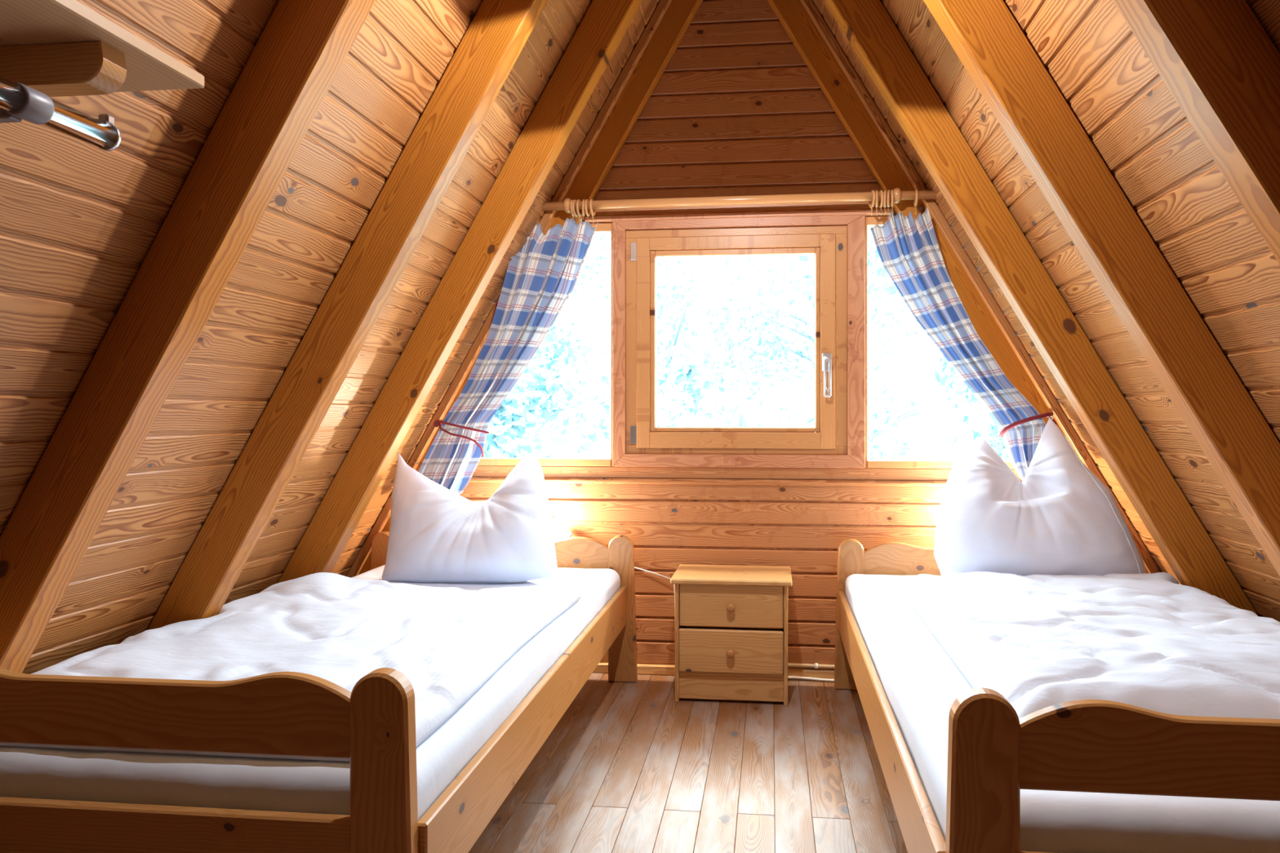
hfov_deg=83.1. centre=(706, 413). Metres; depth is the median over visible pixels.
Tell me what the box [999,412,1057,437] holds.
cord
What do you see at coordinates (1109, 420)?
rafter
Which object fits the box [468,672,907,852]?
floor
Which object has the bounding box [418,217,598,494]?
curtain
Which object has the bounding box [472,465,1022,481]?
window sill
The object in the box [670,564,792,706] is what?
nightstand
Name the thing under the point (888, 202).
curtain ring
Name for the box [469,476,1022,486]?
trim
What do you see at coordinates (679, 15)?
rafter
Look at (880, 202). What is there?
curtain ring
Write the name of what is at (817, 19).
batten
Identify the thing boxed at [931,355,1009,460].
tree
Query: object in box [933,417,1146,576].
pillow
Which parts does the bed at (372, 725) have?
footboard, footboard, post, post, rail, headboard, post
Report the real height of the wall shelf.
0.084 m
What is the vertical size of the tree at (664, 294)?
7.830 m
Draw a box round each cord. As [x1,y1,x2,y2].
[433,419,489,457]
[551,517,675,611]
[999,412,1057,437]
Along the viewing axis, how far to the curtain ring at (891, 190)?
3.25 m
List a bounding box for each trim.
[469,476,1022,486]
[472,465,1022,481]
[584,208,893,223]
[589,200,888,216]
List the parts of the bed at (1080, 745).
post, rail, headboard, post, footboard, footboard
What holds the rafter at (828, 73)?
attached to the wall
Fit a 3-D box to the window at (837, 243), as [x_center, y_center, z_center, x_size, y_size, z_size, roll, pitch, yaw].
[0.149,-0.340,3.457,1.209,1.196,0.119,0,0,5]
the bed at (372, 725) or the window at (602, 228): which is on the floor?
the bed at (372, 725)
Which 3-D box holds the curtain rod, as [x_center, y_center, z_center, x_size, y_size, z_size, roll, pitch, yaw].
[0.133,-0.992,3.367,1.875,0.078,0.111,0,0,5]
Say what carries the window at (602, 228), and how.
in the wall
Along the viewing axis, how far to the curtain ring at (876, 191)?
3.26 m
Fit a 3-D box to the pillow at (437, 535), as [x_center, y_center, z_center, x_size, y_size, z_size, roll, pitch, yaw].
[-1.036,0.459,3.153,0.838,0.565,0.317,0,0,5]
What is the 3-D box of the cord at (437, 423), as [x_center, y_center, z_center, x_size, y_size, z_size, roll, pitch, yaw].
[-1.175,0.120,3.439,0.286,0.182,0.084,0,0,21]
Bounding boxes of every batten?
[346,0,671,577]
[800,0,1160,573]
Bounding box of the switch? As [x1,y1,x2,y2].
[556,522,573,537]
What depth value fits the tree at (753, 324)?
14.86 m
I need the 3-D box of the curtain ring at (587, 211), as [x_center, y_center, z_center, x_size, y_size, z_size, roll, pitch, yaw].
[-0.563,-0.960,3.411,0.012,0.115,0.079,-1,0,6]
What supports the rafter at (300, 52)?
attached to the ceiling at (80, 220)
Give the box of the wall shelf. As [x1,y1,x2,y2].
[0,0,204,97]
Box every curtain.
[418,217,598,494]
[870,207,1045,480]
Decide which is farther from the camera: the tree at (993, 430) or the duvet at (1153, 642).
the tree at (993, 430)
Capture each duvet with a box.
[0,572,581,761]
[902,571,1279,719]
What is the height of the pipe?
0.024 m
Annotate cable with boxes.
[787,675,834,681]
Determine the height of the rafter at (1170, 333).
3.811 m
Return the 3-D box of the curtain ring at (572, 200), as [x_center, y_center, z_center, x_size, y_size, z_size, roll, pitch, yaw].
[-0.633,-0.959,3.417,0.013,0.115,0.079,0,0,5]
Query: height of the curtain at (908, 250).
1.270 m
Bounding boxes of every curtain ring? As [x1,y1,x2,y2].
[569,199,576,219]
[572,199,580,223]
[576,199,582,221]
[582,199,585,219]
[584,199,590,220]
[589,199,595,223]
[868,190,875,214]
[875,190,878,215]
[878,190,884,215]
[883,189,886,215]
[886,189,890,214]
[890,189,893,213]
[913,188,918,214]
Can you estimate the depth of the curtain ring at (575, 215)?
3.39 m
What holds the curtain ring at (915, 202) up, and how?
hanging from the curtain rod
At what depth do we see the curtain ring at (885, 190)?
3.26 m
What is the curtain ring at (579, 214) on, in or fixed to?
hanging from the curtain rod
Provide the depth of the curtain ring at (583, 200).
3.38 m
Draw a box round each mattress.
[0,564,620,821]
[844,573,1279,852]
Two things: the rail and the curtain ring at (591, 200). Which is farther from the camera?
the curtain ring at (591, 200)
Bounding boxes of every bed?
[0,531,637,852]
[833,537,1279,852]
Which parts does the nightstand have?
panel, knob, drawer, knob, drawer, panel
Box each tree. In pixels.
[481,319,592,457]
[521,228,915,460]
[534,234,814,458]
[679,249,986,456]
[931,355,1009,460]
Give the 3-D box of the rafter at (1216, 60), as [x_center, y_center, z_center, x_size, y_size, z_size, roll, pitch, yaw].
[0.994,-0.618,1.358,2.317,3.811,0.078,0,0,5]
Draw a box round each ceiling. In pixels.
[0,0,660,674]
[812,0,1279,622]
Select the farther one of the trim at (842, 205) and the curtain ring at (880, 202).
the trim at (842, 205)
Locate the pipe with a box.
[787,662,834,668]
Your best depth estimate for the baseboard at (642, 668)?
3.48 m
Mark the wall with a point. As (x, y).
(736, 109)
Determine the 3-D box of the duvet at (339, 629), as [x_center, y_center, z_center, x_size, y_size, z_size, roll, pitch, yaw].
[-1.137,0.666,2.187,1.191,0.100,1.340,0,0,5]
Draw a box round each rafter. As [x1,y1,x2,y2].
[0,0,375,673]
[146,0,548,630]
[277,0,642,582]
[357,0,702,575]
[767,0,1149,573]
[823,0,1258,616]
[923,0,1279,576]
[1112,0,1279,264]
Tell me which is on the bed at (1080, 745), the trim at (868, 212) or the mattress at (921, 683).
the mattress at (921, 683)
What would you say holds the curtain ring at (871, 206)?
hanging from the curtain rod
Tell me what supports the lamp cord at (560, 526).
hanging from the reading lamp
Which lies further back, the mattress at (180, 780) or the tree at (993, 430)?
the tree at (993, 430)
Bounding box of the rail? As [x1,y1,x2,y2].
[0,76,121,151]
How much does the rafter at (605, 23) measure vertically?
3.810 m
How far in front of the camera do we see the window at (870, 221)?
3.40 m
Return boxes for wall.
[458,0,944,669]
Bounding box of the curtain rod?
[542,187,937,213]
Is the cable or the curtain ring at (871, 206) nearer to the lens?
the curtain ring at (871, 206)
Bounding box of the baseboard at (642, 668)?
[592,662,834,679]
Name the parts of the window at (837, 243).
sash, handle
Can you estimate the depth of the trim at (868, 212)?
3.43 m
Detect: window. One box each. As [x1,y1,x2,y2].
[477,222,613,466]
[613,214,865,468]
[865,215,1014,469]
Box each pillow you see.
[382,451,558,582]
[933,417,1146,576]
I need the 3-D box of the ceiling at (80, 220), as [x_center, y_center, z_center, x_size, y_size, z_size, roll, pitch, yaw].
[-1.335,-0.663,-0.448,2.422,4.234,8.266,0,0,5]
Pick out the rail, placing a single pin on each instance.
(19, 101)
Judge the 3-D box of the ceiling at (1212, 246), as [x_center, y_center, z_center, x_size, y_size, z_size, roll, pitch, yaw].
[0.907,-0.647,-0.652,2.490,4.200,8.266,0,0,5]
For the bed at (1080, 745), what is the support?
on the floor
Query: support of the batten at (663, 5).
attached to the ceiling at (80, 220)
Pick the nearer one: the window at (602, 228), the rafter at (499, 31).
the rafter at (499, 31)

